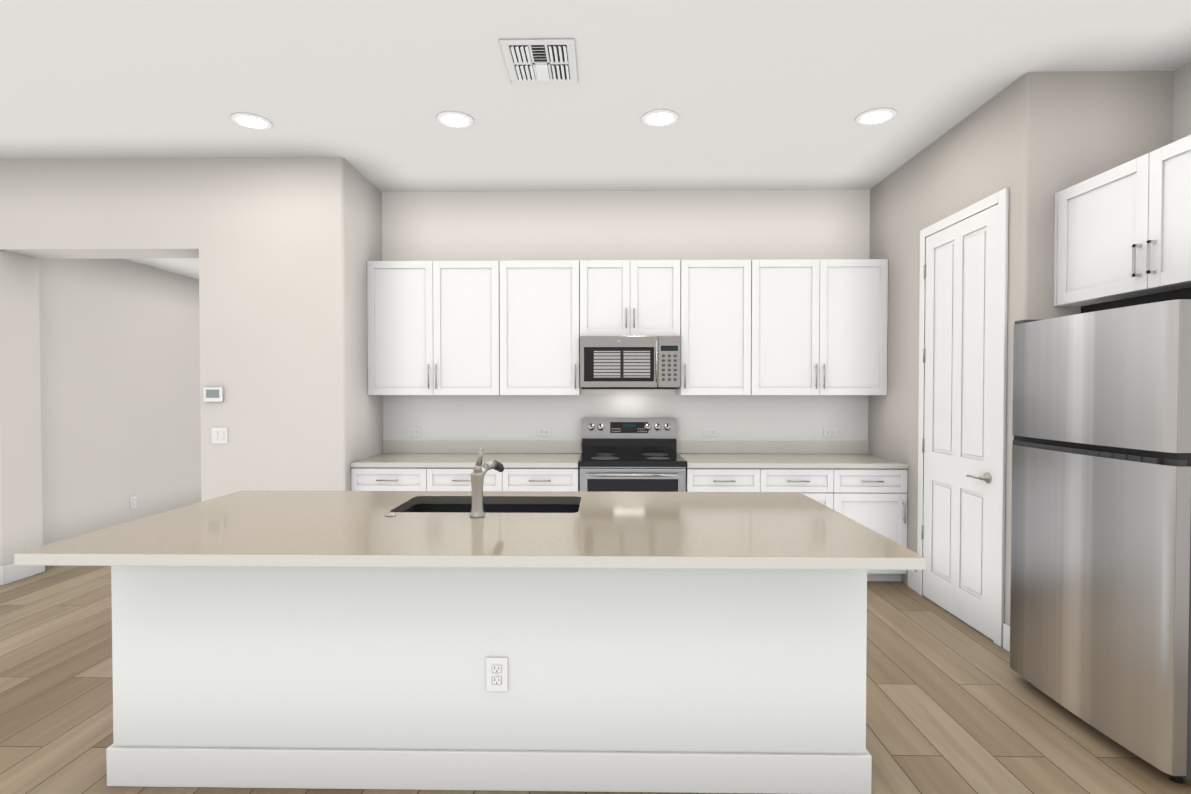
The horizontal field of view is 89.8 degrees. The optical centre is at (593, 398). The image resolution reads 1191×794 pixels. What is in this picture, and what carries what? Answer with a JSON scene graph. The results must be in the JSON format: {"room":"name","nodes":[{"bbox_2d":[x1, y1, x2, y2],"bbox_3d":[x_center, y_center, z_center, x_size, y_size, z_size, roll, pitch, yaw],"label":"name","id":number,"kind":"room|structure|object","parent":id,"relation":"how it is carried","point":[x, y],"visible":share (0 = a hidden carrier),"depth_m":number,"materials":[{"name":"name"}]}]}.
{"room":"kitchen","nodes":[
{"label":"kitchen","id":0,"kind":"room"},
{"bbox_2d":[0,158,198,565],"bbox_3d":[-4.694,-0.188,4.451,3.787,3.050,0.310,0,1,1],"label":"wall","id":1,"kind":"structure","parent":0,"point":[129,208],"depth_m":4.27,"materials":[{"name":"paint"}]},
{"bbox_2d":[0,565,7,584],"bbox_3d":[-5.416,1.270,4.324,2.345,0.136,0.015,0,1,1],"label":"baseboard","id":2,"kind":"structure","parent":1,"relation":"attached to","point":[3,569],"depth_m":4.30,"materials":[{"name":"white"}]},
{"bbox_2d":[7,563,45,582],"bbox_3d":[-4.248,1.268,4.474,0.014,0.136,0.323,0,1,1],"label":"baseboard","id":3,"kind":"structure","parent":1,"relation":"attached to","point":[11,572],"depth_m":4.44,"materials":[{"name":"white wood"}]},
{"bbox_2d":[39,259,201,545],"bbox_3d":[-4.516,-0.217,6.323,0.200,3.050,3.540,0,1,1],"label":"wall","id":4,"kind":"structure","parent":0,"point":[120,381],"depth_m":5.54,"materials":[{"name":"paint"}]},
{"bbox_2d":[130,496,136,508],"bbox_3d":[-4.421,0.992,5.750,0.008,0.116,0.072,0,1,1],"label":"outlet","id":5,"kind":"object","parent":4,"relation":"attached to","point":[133,503],"visible":1,"depth_m":5.75,"materials":[{"name":"white plastic"}]},
{"bbox_2d":[126,258,198,278],"bbox_3d":[-3.594,-1.535,6.212,1.647,0.409,3.290,0,1,1],"label":"ceiling soffit","id":6,"kind":"structure","parent":0,"point":[188,267],"depth_m":5.89,"materials":[{"name":"white paint"}]},
{"bbox_2d":[198,157,382,500],"bbox_3d":[-2.255,-0.215,6.155,1.033,3.050,3.800,0,1,1],"label":"wall","id":7,"kind":"structure","parent":0,"point":[289,247],"depth_m":4.25,"materials":[{"name":"paint"}]},
{"bbox_2d":[203,387,223,401],"bbox_3d":[-2.700,-0.032,4.253,0.136,0.104,0.024,0,1,1],"label":"thermostat","id":8,"kind":"object","parent":7,"relation":"attached to","point":[213,394],"visible":1,"depth_m":4.24,"materials":[{"name":"white plastic"}]},
{"bbox_2d":[211,427,227,443],"bbox_3d":[-2.665,0.260,4.263,0.116,0.116,0.010,0,1,1],"label":"switch plate","id":9,"kind":"object","parent":7,"relation":"attached to","point":[219,435],"visible":1,"depth_m":4.26,"materials":[{"name":"white plastic"}]},
{"bbox_2d":[0,566,1190,793],"bbox_3d":[-1.775,1.424,2.172,10.100,0.100,12.200,0,1,1],"label":"floor","id":10,"kind":"structure","parent":0,"point":[954,704],"depth_m":2.59,"materials":[{"name":"brown wood"}]},
{"bbox_2d":[351,468,509,490],"bbox_3d":[-1.179,0.913,4.679,1.164,0.840,0.648,0,1,1],"label":"base cabinet","id":11,"kind":"object","parent":10,"relation":"on","point":[362,479],"depth_m":4.35,"materials":[{"name":"white wood"}]},
{"bbox_2d":[350,452,580,467],"bbox_3d":[-0.932,0.474,4.660,1.659,0.036,0.663,0,1,1],"label":"countertop","id":12,"kind":"structure","parent":11,"relation":"on","point":[386,459],"depth_m":4.47,"materials":[{"name":"beige stone"}]},
{"bbox_2d":[106,568,871,793],"bbox_3d":[-0.373,0.931,2.488,2.693,0.874,0.795,0,1,1],"label":"kitchen island","id":13,"kind":"object","parent":10,"relation":"on","point":[664,642],"depth_m":2.10,"materials":[{"name":"white paint"}]},
{"bbox_2d":[14,491,925,571],"bbox_3d":[-0.376,0.477,2.351,2.736,0.038,1.135,0,1,1],"label":"island countertop","id":14,"kind":"structure","parent":13,"relation":"on","point":[609,531],"depth_m":2.05,"materials":[{"name":"beige stone"}]},
{"bbox_2d":[466,448,497,515],"bbox_3d":[-0.439,0.326,2.386,0.087,0.264,0.155,0,1,1],"label":"faucet","id":15,"kind":"object","parent":14,"relation":"on","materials":[{"name":"silver metal"}]},
{"bbox_2d":[402,500,577,511],"bbox_3d":[-0.443,0.597,2.597,0.818,0.234,0.417,0,1,1],"label":"sink","id":16,"kind":"object","parent":14,"relation":"in","point":[419,505],"depth_m":2.79,"materials":[{"name":"black metal"}]},
{"bbox_2d":[486,657,507,690],"bbox_3d":[-0.338,0.968,2.101,0.076,0.120,0.008,0,1,1],"label":"outlet","id":17,"kind":"object","parent":13,"relation":"attached to","point":[496,667],"depth_m":2.10,"materials":[{"name":"white plastic"}]},
{"bbox_2d":[510,460,579,490],"bbox_3d":[-0.408,0.913,4.666,0.611,0.840,0.648,0,1,1],"label":"base cabinet","id":18,"kind":"object","parent":10,"relation":"on","point":[521,479],"depth_m":4.34,"materials":[{"name":"white wood"}]},
{"bbox_2d":[578,417,686,491],"bbox_3d":[0.290,0.746,4.611,0.782,1.177,0.721,0,1,1],"label":"range","id":19,"kind":"object","parent":10,"relation":"on","point":[629,454],"visible":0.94,"depth_m":4.59,"materials":[{"name":"grey metal"}]},
{"bbox_2d":[685,468,845,515],"bbox_3d":[1.239,0.913,4.639,1.112,0.840,0.648,0,1,1],"label":"base cabinet","id":20,"kind":"object","parent":10,"relation":"on","point":[827,486],"depth_m":4.31,"materials":[{"name":"white wood"}]},
{"bbox_2d":[676,452,908,467],"bbox_3d":[1.474,0.475,4.621,1.581,0.036,0.663,0,1,1],"label":"countertop","id":21,"kind":"structure","parent":20,"relation":"on","point":[694,459],"depth_m":4.47,"materials":[{"name":"beige stone"}]},
{"bbox_2d":[846,468,907,580],"bbox_3d":[1.972,0.914,4.627,0.585,0.840,0.648,0,1,1],"label":"base cabinet","id":22,"kind":"object","parent":10,"relation":"on","point":[856,481],"depth_m":4.31,"materials":[{"name":"white wood"}]},
{"bbox_2d":[1010,299,1190,783],"bbox_3d":[2.443,0.499,2.493,0.876,1.738,0.840,0,1,1],"label":"fridge","id":23,"kind":"object","parent":10,"relation":"on","point":[1100,612],"visible":1,"depth_m":2.33,"materials":[{"name":"grey metal"}]},
{"bbox_2d":[0,0,1190,191],"bbox_3d":[-1.775,-1.726,2.122,10.100,0.100,12.200,0,1,1],"label":"ceiling","id":24,"kind":"structure","parent":0,"point":[768,94],"depth_m":3.17,"materials":[{"name":"white paint"}]},
{"bbox_2d":[230,113,271,129],"bbox_3d":[-2.090,-1.696,3.658,0.224,0.008,0.224,0,1,1],"label":"recessed light","id":25,"kind":"object","parent":24,"relation":"in","point":[250,121],"visible":1,"depth_m":3.66,"materials":[{"name":"white"}]},
{"bbox_2d":[436,111,473,127],"bbox_3d":[-0.840,-1.696,3.638,0.224,0.008,0.224,0,1,1],"label":"recessed light","id":26,"kind":"object","parent":24,"relation":"in","point":[453,119],"visible":1,"depth_m":3.63,"materials":[{"name":"white"}]},
{"bbox_2d":[499,39,577,83],"bbox_3d":[-0.261,-1.682,2.998,0.354,0.014,0.400,0,1,1],"label":"ceiling vent","id":27,"kind":"object","parent":24,"relation":"in","point":[540,61],"visible":1,"depth_m":2.97,"materials":[{"name":"white metal"}]},
{"bbox_2d":[642,110,678,126],"bbox_3d":[0.405,-1.695,3.617,0.224,0.008,0.224,0,1,1],"label":"recessed light","id":28,"kind":"object","parent":24,"relation":"in","point":[658,118],"visible":1,"depth_m":3.61,"materials":[{"name":"white"}]},
{"bbox_2d":[856,108,896,124],"bbox_3d":[1.700,-1.695,3.596,0.224,0.008,0.224,0,1,1],"label":"recessed light","id":29,"kind":"object","parent":24,"relation":"in","point":[876,116],"visible":1,"depth_m":3.59,"materials":[{"name":"white"}]},
{"bbox_2d":[382,189,869,452],"bbox_3d":[0.783,-0.197,5.055,5.080,3.050,0.200,0,1,1],"label":"wall","id":30,"kind":"structure","parent":0,"point":[680,225],"depth_m":4.94,"materials":[{"name":"paint"}]},
{"bbox_2d":[367,261,506,394],"bbox_3d":[-1.214,-0.555,4.816,1.092,1.046,0.328,0,1,1],"label":"upper cabinet","id":31,"kind":"object","parent":30,"relation":"attached to","point":[434,327],"depth_m":4.66,"materials":[{"name":"white wood"}]},
{"bbox_2d":[507,260,586,394],"bbox_3d":[-0.416,-0.555,4.803,0.743,1.046,0.328,0,1,1],"label":"upper cabinet","id":32,"kind":"object","parent":30,"relation":"attached to","point":[547,299],"depth_m":4.65,"materials":[{"name":"white wood"}]},
{"bbox_2d":[383,394,867,446],"bbox_3d":[0.257,0.179,4.969,4.028,0.440,0.001,0,1,1],"label":"backsplash","id":33,"kind":"structure","parent":30,"relation":"attached to","point":[729,417],"depth_m":4.97,"materials":[{"name":"white paint"}]},
{"bbox_2d":[408,427,420,435],"bbox_3d":[-1.493,0.274,4.995,0.116,0.072,0.008,0,1,1],"label":"outlet","id":34,"kind":"object","parent":33,"relation":"attached to","point":[414,431],"visible":1,"depth_m":4.99,"materials":[{"name":"white plastic"}]},
{"bbox_2d":[537,428,550,435],"bbox_3d":[-0.408,0.274,4.977,0.116,0.072,0.008,0,1,1],"label":"outlet","id":35,"kind":"object","parent":33,"relation":"attached to","point":[543,431],"visible":1,"depth_m":4.97,"materials":[{"name":"white plastic"}]},
{"bbox_2d":[704,428,717,435],"bbox_3d":[0.977,0.274,4.954,0.116,0.072,0.008,0,1,1],"label":"outlet","id":36,"kind":"object","parent":33,"relation":"attached to","point":[710,431],"visible":1,"depth_m":4.95,"materials":[{"name":"white plastic"}]},
{"bbox_2d":[823,428,837,436],"bbox_3d":[1.962,0.275,4.938,0.116,0.072,0.008,0,1,1],"label":"outlet","id":37,"kind":"object","parent":33,"relation":"attached to","point":[830,432],"visible":1,"depth_m":4.94,"materials":[{"name":"white plastic"}]},
{"bbox_2d":[587,260,682,338],"bbox_3d":[0.288,-0.784,4.788,0.780,0.588,0.328,0,1,1],"label":"upper cabinet","id":38,"kind":"object","parent":30,"relation":"attached to","point":[625,297],"depth_m":4.63,"materials":[{"name":"white wood"}]},
{"bbox_2d":[580,336,679,388],"bbox_3d":[0.286,-0.281,4.743,0.767,0.408,0.429,0,1,1],"label":"microwave","id":39,"kind":"object","parent":38,"relation":"attached to","point":[629,362],"visible":1,"depth_m":4.57,"materials":[{"name":"grey metal"}]},
{"bbox_2d":[676,260,762,394],"bbox_3d":[0.951,-0.555,4.781,0.663,1.046,0.328,0,1,1],"label":"upper cabinet","id":40,"kind":"object","parent":30,"relation":"attached to","point":[762,327],"depth_m":4.62,"materials":[{"name":"white wood"}]},
{"bbox_2d":[763,259,887,394],"bbox_3d":[1.715,-0.555,4.768,1.104,1.046,0.328,0,1,1],"label":"upper cabinet","id":41,"kind":"object","parent":30,"relation":"attached to","point":[825,321],"depth_m":4.61,"materials":[{"name":"white wood"}]},
{"bbox_2d":[868,71,1173,625],"bbox_3d":[2.781,-0.181,4.014,1.050,3.050,1.815,0,1,1],"label":"wall","id":42,"kind":"structure","parent":0,"point":[1034,142],"depth_m":3.21,"materials":[{"name":"paint"}]},
{"bbox_2d":[917,188,1008,646],"bbox_3d":[2.217,0.101,3.680,0.065,2.496,0.874,0,1,1],"label":"pantry door","id":43,"kind":"structure","parent":42,"relation":"in","point":[963,305],"depth_m":3.60,"materials":[{"name":"white wood"}]},
{"bbox_2d":[1173,61,1190,141],"bbox_3d":[3.084,-0.112,-0.366,0.300,3.050,6.935,0,1,1],"label":"wall","id":44,"kind":"structure","parent":0,"point":[1182,106],"depth_m":3.03,"materials":[{"name":"paint"}]},
{"bbox_2d":[1054,135,1190,313],"bbox_3d":[2.667,-0.708,2.573,0.628,0.700,1.047,0,1,1],"label":"upper cabinet","id":45,"kind":"object","parent":44,"relation":"attached to","point":[1122,235],"visible":0.94,"depth_m":2.68,"materials":[{"name":"white wood"}]}
]}

